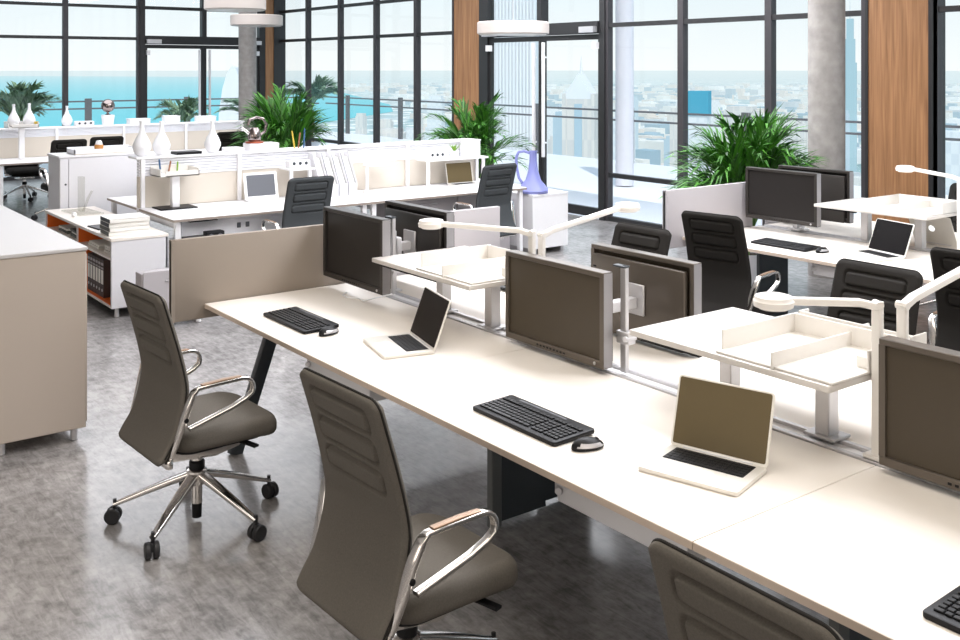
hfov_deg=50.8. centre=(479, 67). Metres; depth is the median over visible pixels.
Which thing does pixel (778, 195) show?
monitor
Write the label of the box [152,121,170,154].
vase
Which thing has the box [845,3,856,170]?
skyscraper
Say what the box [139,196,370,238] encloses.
desk
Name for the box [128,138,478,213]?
spine
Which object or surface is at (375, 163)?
tray
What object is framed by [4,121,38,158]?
stand
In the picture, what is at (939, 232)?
laptop
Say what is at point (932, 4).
window post
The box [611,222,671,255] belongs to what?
office chair
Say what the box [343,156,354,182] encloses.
books
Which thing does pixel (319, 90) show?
palm
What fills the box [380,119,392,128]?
office tower
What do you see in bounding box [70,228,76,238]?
pile
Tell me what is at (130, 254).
sideboard
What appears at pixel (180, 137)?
spine
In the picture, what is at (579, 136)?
spire tower
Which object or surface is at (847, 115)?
office tower
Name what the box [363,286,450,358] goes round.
laptop
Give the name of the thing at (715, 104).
office tower
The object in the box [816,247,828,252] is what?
mouse
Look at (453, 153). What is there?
pot
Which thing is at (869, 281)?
office chair
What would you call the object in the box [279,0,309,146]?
window
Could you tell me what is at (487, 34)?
diffuser
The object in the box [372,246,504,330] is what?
shelf
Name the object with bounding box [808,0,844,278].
column
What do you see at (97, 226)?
notebook
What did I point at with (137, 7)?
window
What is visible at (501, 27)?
pendant lamp
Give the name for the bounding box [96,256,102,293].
binder
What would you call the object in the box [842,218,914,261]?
laptop
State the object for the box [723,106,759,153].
office tower
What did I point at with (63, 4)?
window
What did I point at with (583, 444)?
mouse
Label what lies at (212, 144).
vase
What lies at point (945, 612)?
keyboard
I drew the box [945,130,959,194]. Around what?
slab tower
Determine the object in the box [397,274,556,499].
desk
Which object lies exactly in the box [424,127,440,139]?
office tower
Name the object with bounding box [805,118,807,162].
office tower
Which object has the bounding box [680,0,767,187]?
window
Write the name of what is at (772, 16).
window
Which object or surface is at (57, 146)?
office chair
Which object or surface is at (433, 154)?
block
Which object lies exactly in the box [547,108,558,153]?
office tower
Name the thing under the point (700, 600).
office chair
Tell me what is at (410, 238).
monitor
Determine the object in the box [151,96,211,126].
palm
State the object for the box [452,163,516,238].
office chair
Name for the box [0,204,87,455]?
storage cabinet
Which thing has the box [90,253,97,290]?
binder
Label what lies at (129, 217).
book
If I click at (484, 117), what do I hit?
potted palm
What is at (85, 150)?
flat tray
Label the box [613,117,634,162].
office tower
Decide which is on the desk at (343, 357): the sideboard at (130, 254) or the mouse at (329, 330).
the mouse at (329, 330)
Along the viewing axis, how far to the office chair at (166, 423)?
4.34 m
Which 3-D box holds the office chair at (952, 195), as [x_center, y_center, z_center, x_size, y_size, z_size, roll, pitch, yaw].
[3.755,1.467,7.911,0.731,1.066,0.761,0,0,-37]
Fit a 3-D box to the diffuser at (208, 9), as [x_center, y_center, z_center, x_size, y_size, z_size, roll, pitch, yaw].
[-3.678,-0.868,15.204,0.846,0.008,0.846,0,0,-37]
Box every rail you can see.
[361,288,959,493]
[758,224,930,251]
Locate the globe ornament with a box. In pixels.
[101,99,114,124]
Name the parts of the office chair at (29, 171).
leg, backrest, seat, leg, leg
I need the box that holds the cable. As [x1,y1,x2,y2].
[342,292,391,301]
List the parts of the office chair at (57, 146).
armrest, seat, backrest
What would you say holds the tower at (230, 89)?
on the land
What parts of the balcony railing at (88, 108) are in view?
post, rail, rail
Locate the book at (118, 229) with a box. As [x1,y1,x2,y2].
[100,224,149,231]
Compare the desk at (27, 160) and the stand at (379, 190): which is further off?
the desk at (27, 160)
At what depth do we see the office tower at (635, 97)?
1438.63 m
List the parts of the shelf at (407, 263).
edge rail, shelf, post, post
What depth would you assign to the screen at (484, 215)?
6.51 m
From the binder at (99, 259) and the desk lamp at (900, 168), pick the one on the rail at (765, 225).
the desk lamp at (900, 168)
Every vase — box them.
[7,104,19,126]
[23,103,35,123]
[61,106,72,125]
[132,121,150,155]
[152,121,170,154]
[204,121,220,152]
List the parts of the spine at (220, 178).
post, post, beige panel, post, post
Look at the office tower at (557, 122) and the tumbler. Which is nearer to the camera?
the tumbler
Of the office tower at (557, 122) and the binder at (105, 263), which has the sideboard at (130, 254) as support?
the binder at (105, 263)
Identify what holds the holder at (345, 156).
on the desk at (442, 190)
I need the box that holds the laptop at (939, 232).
[909,217,956,248]
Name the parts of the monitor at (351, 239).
trim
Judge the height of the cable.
0.033 m
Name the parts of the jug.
handle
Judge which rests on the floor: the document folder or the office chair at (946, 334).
the office chair at (946, 334)
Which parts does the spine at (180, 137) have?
post, post, post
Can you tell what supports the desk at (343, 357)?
on the floor
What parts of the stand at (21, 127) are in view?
stem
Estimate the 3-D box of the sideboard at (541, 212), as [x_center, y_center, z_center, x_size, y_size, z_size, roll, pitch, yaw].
[0.167,1.677,11.750,0.517,0.645,2.010,0,0,-37]
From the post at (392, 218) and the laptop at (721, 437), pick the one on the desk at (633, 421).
the laptop at (721, 437)
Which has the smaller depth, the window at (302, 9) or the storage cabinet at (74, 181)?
the storage cabinet at (74, 181)
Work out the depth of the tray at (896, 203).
7.07 m
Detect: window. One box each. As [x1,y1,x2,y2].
[0,0,65,180]
[66,0,139,117]
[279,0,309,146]
[306,0,338,146]
[339,0,373,144]
[374,0,414,142]
[415,0,453,140]
[605,0,679,228]
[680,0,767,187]
[768,0,864,197]
[937,0,959,198]
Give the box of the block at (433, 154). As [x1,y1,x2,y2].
[424,151,445,158]
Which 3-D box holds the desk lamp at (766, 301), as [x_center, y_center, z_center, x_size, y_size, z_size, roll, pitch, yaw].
[1.082,0.988,3.233,0.368,0.530,0.294,0,0,-37]
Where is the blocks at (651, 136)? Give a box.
[286,82,959,185]
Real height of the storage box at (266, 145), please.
0.070 m
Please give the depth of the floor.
4.41 m
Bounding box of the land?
[0,71,959,173]
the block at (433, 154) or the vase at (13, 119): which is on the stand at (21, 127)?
the vase at (13, 119)
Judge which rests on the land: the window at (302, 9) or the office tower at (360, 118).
the office tower at (360, 118)
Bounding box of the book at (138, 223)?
[100,220,148,227]
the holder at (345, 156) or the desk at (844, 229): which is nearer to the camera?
the desk at (844, 229)
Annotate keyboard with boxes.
[263,307,338,333]
[473,395,594,446]
[751,238,820,251]
[923,585,959,633]
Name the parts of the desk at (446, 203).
drawer, drawer, drawer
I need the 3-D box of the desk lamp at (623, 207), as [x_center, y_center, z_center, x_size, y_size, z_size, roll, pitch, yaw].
[0.528,0.963,4.896,0.648,0.580,0.128,0,0,-37]
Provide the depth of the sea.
5343.84 m
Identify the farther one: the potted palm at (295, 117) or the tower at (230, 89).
the tower at (230, 89)
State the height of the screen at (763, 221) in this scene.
0.435 m
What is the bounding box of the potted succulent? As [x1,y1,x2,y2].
[450,145,458,156]
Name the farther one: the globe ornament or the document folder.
the globe ornament
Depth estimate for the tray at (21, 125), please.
13.90 m
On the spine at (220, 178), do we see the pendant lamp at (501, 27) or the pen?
the pen
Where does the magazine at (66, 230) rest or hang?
on the pile at (64, 228)
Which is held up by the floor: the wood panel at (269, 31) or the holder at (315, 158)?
the wood panel at (269, 31)
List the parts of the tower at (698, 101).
glass crown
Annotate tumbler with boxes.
[94,140,103,148]
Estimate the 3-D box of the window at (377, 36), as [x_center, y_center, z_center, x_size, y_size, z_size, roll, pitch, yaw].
[-1.443,0.000,17.449,0.090,4.000,1.310,0,0,-37]
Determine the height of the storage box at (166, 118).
0.112 m
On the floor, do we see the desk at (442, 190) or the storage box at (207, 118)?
the desk at (442, 190)
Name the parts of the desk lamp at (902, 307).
post, arm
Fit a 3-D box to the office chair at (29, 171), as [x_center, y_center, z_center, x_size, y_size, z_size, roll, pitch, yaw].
[-6.919,1.467,15.399,0.761,1.066,0.731,0,0,-37]
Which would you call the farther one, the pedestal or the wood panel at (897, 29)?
the wood panel at (897, 29)
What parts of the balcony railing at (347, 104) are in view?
post, post, post, rail, rail, post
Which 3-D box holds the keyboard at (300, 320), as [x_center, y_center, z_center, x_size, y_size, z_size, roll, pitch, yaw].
[-0.892,1.247,5.019,0.190,0.026,0.462,0,0,-37]
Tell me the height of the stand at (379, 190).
0.290 m
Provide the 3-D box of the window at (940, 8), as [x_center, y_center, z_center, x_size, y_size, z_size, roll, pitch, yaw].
[4.770,0.000,9.165,0.090,4.000,1.340,0,0,-37]
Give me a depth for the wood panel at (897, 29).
9.99 m
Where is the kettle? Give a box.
[242,116,267,143]
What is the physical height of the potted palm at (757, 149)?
1.701 m
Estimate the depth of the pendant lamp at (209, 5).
14.86 m
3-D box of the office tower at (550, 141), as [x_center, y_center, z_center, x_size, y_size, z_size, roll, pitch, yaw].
[75.712,107.173,926.991,21.408,89.655,17.127,0,0,38]
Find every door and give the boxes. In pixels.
[140,0,263,140]
[481,0,604,220]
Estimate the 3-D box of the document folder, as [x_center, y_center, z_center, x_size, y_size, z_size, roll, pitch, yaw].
[-2.738,0.787,9.434,0.240,0.025,0.160,0,0,-39]
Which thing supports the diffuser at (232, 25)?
attached to the pendant lamp at (238, 20)
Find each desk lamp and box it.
[418,218,535,253]
[537,202,639,256]
[753,292,883,461]
[895,165,959,249]
[895,266,959,339]
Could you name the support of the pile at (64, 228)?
on the sideboard at (130, 254)
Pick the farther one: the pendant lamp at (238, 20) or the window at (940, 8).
the pendant lamp at (238, 20)
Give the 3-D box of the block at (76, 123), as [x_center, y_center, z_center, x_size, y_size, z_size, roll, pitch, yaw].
[-5.791,0.810,14.804,0.260,0.070,0.124,0,0,-37]
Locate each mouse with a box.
[319,326,338,336]
[571,437,603,451]
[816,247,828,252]
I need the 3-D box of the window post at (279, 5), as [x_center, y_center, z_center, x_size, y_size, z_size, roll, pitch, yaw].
[-4.304,0.000,21.047,0.470,4.000,0.200,0,0,-37]
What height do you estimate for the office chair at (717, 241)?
1.066 m
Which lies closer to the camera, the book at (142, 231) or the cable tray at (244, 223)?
the book at (142, 231)
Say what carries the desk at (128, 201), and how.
on the floor
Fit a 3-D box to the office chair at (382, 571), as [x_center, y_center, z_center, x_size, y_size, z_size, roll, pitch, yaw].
[-0.209,1.467,3.194,0.731,1.066,0.761,0,0,-39]
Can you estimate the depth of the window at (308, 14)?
19.81 m
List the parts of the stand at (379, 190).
stem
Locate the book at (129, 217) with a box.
[100,212,149,223]
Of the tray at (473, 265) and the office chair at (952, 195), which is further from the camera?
the office chair at (952, 195)
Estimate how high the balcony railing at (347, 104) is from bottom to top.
1.180 m
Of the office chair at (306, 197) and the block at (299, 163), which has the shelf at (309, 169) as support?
the block at (299, 163)
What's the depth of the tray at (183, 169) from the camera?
9.09 m
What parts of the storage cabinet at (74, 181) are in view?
door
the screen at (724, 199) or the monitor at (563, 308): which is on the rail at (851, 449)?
the monitor at (563, 308)
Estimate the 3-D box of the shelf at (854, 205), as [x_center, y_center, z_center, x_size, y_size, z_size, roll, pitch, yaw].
[2.930,1.124,7.210,0.600,0.272,0.860,0,0,-37]
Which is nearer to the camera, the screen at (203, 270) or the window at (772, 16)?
the screen at (203, 270)
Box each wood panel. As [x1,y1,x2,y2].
[265,0,273,138]
[454,0,478,133]
[868,0,927,223]
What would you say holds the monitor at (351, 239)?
on the rail at (851, 449)
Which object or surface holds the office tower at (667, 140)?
on the land
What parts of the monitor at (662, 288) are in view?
arm, mount plate, trim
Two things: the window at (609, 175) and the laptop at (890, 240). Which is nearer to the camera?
the laptop at (890, 240)
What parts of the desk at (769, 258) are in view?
leg panel, drawer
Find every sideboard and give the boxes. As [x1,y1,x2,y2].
[45,206,167,316]
[479,179,567,253]
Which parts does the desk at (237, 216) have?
leg, leg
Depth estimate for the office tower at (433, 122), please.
1032.16 m
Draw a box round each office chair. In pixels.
[3,130,47,201]
[31,139,86,219]
[89,136,123,145]
[104,280,278,559]
[217,131,245,150]
[261,175,333,229]
[296,367,517,639]
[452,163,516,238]
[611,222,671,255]
[648,538,843,639]
[681,210,780,316]
[827,258,922,335]
[919,183,956,324]
[928,247,959,350]
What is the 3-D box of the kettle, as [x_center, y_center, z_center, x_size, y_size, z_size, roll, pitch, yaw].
[-2.190,0.599,9.845,0.265,0.263,0.180,0,0,-37]
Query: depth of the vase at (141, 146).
9.15 m
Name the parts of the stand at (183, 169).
stem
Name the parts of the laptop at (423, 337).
lid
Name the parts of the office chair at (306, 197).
armrest, backrest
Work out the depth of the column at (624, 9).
17.16 m
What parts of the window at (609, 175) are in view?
frame rail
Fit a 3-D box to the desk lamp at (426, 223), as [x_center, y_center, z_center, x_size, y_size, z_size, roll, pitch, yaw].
[-0.021,0.993,4.787,0.338,0.521,0.564,0,0,-37]
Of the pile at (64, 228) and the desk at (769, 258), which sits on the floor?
the desk at (769, 258)
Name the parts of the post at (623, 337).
knob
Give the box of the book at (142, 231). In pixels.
[100,228,148,236]
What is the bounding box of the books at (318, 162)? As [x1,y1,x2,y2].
[314,158,323,175]
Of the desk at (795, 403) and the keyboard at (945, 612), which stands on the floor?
the desk at (795, 403)
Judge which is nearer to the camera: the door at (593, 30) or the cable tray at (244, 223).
the cable tray at (244, 223)
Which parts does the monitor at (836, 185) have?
trim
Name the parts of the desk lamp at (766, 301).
arm, post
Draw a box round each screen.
[169,224,344,322]
[397,206,499,275]
[662,182,751,248]
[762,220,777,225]
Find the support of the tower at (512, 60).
on the land
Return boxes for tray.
[4,121,38,128]
[67,145,133,154]
[150,164,199,177]
[170,213,282,238]
[363,162,396,165]
[416,244,508,284]
[716,312,909,385]
[799,308,926,343]
[864,194,956,216]
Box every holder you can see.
[308,152,326,176]
[318,152,338,196]
[330,151,347,195]
[336,151,356,194]
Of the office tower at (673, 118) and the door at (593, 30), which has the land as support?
the office tower at (673, 118)
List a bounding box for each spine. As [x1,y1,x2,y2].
[0,120,244,157]
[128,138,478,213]
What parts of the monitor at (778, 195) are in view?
trim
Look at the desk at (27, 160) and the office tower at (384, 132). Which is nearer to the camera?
the desk at (27, 160)
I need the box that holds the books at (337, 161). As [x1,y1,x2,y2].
[333,156,344,183]
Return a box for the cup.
[94,144,103,148]
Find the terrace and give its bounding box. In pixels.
[3,131,947,225]
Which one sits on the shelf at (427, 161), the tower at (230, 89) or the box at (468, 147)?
the box at (468, 147)
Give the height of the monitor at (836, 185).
0.470 m
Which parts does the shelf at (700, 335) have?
edge rail, post, shelf, post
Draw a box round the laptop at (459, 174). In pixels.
[445,161,478,186]
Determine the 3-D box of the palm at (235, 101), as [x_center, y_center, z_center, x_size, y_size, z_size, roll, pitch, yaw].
[-5.275,1.143,23.515,1.693,1.713,1.471,0,0,-37]
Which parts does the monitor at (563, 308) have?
trim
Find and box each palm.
[0,79,61,120]
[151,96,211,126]
[213,97,238,113]
[228,81,336,147]
[286,74,344,145]
[414,90,538,178]
[657,105,830,286]
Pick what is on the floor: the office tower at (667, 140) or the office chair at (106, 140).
the office chair at (106, 140)
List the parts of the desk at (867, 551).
leg, leg panel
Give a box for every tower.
[219,65,238,127]
[355,113,366,134]
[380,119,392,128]
[380,128,405,138]
[405,127,412,139]
[421,114,422,140]
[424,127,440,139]
[427,96,444,127]
[494,0,537,150]
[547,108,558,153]
[548,136,552,153]
[553,111,561,154]
[562,58,597,158]
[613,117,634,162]
[634,96,637,148]
[664,136,688,167]
[670,108,676,166]
[688,91,710,169]
[710,100,719,147]
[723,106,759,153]
[776,120,805,163]
[783,112,797,117]
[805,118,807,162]
[845,110,849,170]
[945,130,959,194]
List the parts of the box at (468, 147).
lid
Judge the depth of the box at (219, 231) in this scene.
8.61 m
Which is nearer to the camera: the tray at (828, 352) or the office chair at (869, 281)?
the tray at (828, 352)
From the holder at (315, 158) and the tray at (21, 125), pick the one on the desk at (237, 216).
the holder at (315, 158)
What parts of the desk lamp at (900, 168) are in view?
arm, post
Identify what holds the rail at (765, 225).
attached to the desk at (769, 258)
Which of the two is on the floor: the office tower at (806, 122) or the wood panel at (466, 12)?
the wood panel at (466, 12)
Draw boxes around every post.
[264,0,285,122]
[385,215,399,293]
[479,0,482,177]
[613,263,636,372]
[865,0,944,198]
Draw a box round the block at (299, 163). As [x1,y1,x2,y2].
[286,159,309,168]
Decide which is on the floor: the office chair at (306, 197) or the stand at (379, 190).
the office chair at (306, 197)
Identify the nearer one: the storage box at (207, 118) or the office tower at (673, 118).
the storage box at (207, 118)
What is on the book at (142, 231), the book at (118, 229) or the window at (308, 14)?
the book at (118, 229)
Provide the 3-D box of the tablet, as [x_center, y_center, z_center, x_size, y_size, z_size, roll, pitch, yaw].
[-2.082,1.128,9.626,0.340,0.265,0.130,0,0,-37]
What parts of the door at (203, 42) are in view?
pull handle, pull handle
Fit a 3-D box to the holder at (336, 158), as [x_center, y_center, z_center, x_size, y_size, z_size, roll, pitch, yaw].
[-1.419,1.050,10.073,0.092,0.420,0.260,0,0,-37]
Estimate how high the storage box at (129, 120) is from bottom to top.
0.082 m
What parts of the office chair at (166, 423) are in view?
leg, backrest, armrest, leg, armrest, seat, leg, leg, lever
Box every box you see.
[126,118,150,123]
[162,115,179,122]
[182,229,223,237]
[194,115,215,121]
[222,146,243,151]
[243,142,278,150]
[460,139,480,156]
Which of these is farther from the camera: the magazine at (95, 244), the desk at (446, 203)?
the desk at (446, 203)
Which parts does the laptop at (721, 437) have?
lid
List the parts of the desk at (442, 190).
leg, leg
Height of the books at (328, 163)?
0.360 m
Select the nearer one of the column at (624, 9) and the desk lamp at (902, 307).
the desk lamp at (902, 307)
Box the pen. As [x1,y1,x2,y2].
[303,128,304,147]
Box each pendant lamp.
[204,0,265,11]
[230,12,282,26]
[477,20,548,35]
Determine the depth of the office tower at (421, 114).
1479.41 m
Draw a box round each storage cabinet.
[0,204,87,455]
[47,152,136,213]
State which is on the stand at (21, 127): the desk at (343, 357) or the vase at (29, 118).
the vase at (29, 118)
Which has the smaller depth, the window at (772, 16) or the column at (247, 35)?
the window at (772, 16)
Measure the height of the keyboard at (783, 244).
0.026 m
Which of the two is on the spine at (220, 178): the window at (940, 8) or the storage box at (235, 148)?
the storage box at (235, 148)
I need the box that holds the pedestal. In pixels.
[136,268,200,321]
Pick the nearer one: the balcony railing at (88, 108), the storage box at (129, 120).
the storage box at (129, 120)
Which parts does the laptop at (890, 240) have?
lid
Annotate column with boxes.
[239,12,256,139]
[615,0,633,185]
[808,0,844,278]
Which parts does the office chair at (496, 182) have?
armrest, backrest, armrest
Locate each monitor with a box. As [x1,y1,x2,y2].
[323,206,390,294]
[385,200,453,291]
[505,250,612,369]
[591,242,701,353]
[745,166,820,230]
[778,165,853,230]
[879,335,959,491]
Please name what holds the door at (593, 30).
on the floor
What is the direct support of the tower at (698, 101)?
on the land
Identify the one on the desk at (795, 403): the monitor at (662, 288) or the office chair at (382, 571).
the monitor at (662, 288)
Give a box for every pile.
[59,224,76,233]
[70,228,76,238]
[88,239,110,248]
[104,244,110,254]
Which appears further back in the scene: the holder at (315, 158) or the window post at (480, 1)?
the window post at (480, 1)
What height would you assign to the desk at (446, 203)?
0.700 m
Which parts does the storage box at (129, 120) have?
lid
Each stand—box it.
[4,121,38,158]
[150,164,199,210]
[363,162,396,192]
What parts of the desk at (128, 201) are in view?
leg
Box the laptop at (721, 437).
[638,374,774,495]
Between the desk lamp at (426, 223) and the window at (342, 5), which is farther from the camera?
the window at (342, 5)
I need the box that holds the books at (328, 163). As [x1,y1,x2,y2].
[324,157,335,183]
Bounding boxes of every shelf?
[279,167,314,179]
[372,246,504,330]
[416,155,488,186]
[629,307,870,442]
[814,197,956,250]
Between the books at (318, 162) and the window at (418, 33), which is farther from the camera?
the window at (418, 33)
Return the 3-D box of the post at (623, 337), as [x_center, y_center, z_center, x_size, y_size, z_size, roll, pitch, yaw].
[0.595,1.035,4.181,0.060,0.440,0.090,0,0,-37]
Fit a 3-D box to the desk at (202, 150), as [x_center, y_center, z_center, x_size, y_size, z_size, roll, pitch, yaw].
[-4.297,1.630,15.313,1.900,0.740,0.862,0,0,-37]
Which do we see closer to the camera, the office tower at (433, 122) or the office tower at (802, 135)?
the office tower at (802, 135)
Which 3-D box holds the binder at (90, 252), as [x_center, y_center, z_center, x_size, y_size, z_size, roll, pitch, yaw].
[-3.242,1.741,8.744,0.274,0.310,0.072,0,0,-37]
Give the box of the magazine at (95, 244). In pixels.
[88,242,104,248]
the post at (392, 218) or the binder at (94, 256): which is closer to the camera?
the post at (392, 218)
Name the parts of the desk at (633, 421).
leg, leg panel, drawer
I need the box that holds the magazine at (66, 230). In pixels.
[59,228,71,233]
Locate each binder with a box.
[88,252,94,289]
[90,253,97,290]
[93,255,99,292]
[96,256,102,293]
[98,257,105,295]
[101,259,110,297]
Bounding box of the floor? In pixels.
[0,178,936,639]
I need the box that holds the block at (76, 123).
[74,121,93,125]
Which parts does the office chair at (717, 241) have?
backrest, armrest, seat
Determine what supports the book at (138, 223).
on the book at (118, 229)
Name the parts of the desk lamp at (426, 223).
arm, post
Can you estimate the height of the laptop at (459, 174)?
0.236 m
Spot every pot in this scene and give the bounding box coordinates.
[311,141,319,145]
[450,150,458,156]
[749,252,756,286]
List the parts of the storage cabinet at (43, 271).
door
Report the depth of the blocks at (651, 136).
4361.52 m
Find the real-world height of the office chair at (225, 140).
1.066 m
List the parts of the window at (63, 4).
frame rail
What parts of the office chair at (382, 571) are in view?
armrest, backrest, armrest, leg, seat, lever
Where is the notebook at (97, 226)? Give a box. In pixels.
[87,224,99,229]
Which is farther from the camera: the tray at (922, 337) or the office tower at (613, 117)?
the office tower at (613, 117)
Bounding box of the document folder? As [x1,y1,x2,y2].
[171,150,201,154]
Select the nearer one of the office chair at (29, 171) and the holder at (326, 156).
the holder at (326, 156)
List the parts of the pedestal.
drawer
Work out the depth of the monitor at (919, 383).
3.05 m
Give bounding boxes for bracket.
[188,219,217,222]
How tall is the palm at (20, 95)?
1.790 m
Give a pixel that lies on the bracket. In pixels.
(210, 219)
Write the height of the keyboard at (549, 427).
0.026 m
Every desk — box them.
[0,156,47,204]
[107,196,282,213]
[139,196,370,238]
[148,149,207,154]
[204,283,530,454]
[345,180,526,250]
[367,347,874,559]
[376,195,509,249]
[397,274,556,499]
[613,333,870,447]
[682,226,931,315]
[693,466,959,639]
[769,219,956,248]
[912,265,933,283]
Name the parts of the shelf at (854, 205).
edge rail, post, shelf, post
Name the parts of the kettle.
handle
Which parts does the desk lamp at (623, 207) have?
post, arm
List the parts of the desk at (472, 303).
leg panel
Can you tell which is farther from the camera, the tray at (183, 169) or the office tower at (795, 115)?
the office tower at (795, 115)
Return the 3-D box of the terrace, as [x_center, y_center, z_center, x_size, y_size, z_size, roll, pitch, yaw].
[-3.860,2.210,6.480,29.600,0.380,43.000,0,0,-37]
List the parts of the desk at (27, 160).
leg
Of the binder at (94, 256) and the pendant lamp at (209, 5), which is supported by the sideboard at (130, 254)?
the binder at (94, 256)
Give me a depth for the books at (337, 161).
10.05 m
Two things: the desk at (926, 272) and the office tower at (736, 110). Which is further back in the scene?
the office tower at (736, 110)
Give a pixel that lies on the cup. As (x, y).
(97, 146)
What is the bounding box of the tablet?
[243,171,278,201]
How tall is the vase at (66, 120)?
0.296 m
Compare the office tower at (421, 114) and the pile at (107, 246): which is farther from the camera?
the office tower at (421, 114)
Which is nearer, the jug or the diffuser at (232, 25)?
the jug
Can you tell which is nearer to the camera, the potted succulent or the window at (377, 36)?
the potted succulent
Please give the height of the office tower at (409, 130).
98.379 m
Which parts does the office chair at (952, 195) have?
leg, backrest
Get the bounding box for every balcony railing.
[0,97,318,132]
[325,95,959,153]
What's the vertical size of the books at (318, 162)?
0.360 m
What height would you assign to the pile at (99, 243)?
0.040 m
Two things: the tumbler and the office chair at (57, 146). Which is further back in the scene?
the office chair at (57, 146)
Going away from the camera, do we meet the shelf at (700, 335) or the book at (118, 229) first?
the shelf at (700, 335)
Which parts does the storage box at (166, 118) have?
lid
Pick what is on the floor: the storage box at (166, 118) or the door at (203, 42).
the door at (203, 42)
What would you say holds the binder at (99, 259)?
on the sideboard at (130, 254)
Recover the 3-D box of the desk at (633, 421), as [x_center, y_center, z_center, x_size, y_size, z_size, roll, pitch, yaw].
[0.421,1.630,3.647,0.914,0.740,1.698,0,0,-37]
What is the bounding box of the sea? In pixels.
[0,76,392,135]
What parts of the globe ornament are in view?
globe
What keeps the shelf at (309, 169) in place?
on the desk at (237, 216)
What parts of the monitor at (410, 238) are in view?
arm, mount plate, trim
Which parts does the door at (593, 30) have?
pull handle, pull handle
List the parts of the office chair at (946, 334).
armrest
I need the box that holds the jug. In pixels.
[515,150,548,193]
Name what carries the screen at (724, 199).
attached to the desk at (769, 258)
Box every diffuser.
[206,8,263,11]
[232,25,280,26]
[480,33,545,35]
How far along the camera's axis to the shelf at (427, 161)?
10.80 m
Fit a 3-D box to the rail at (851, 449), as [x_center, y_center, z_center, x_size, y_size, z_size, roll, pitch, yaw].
[0.792,1.277,3.919,0.104,0.046,5.080,0,0,-37]
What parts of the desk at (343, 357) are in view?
leg, drawer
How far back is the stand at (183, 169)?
9.09 m

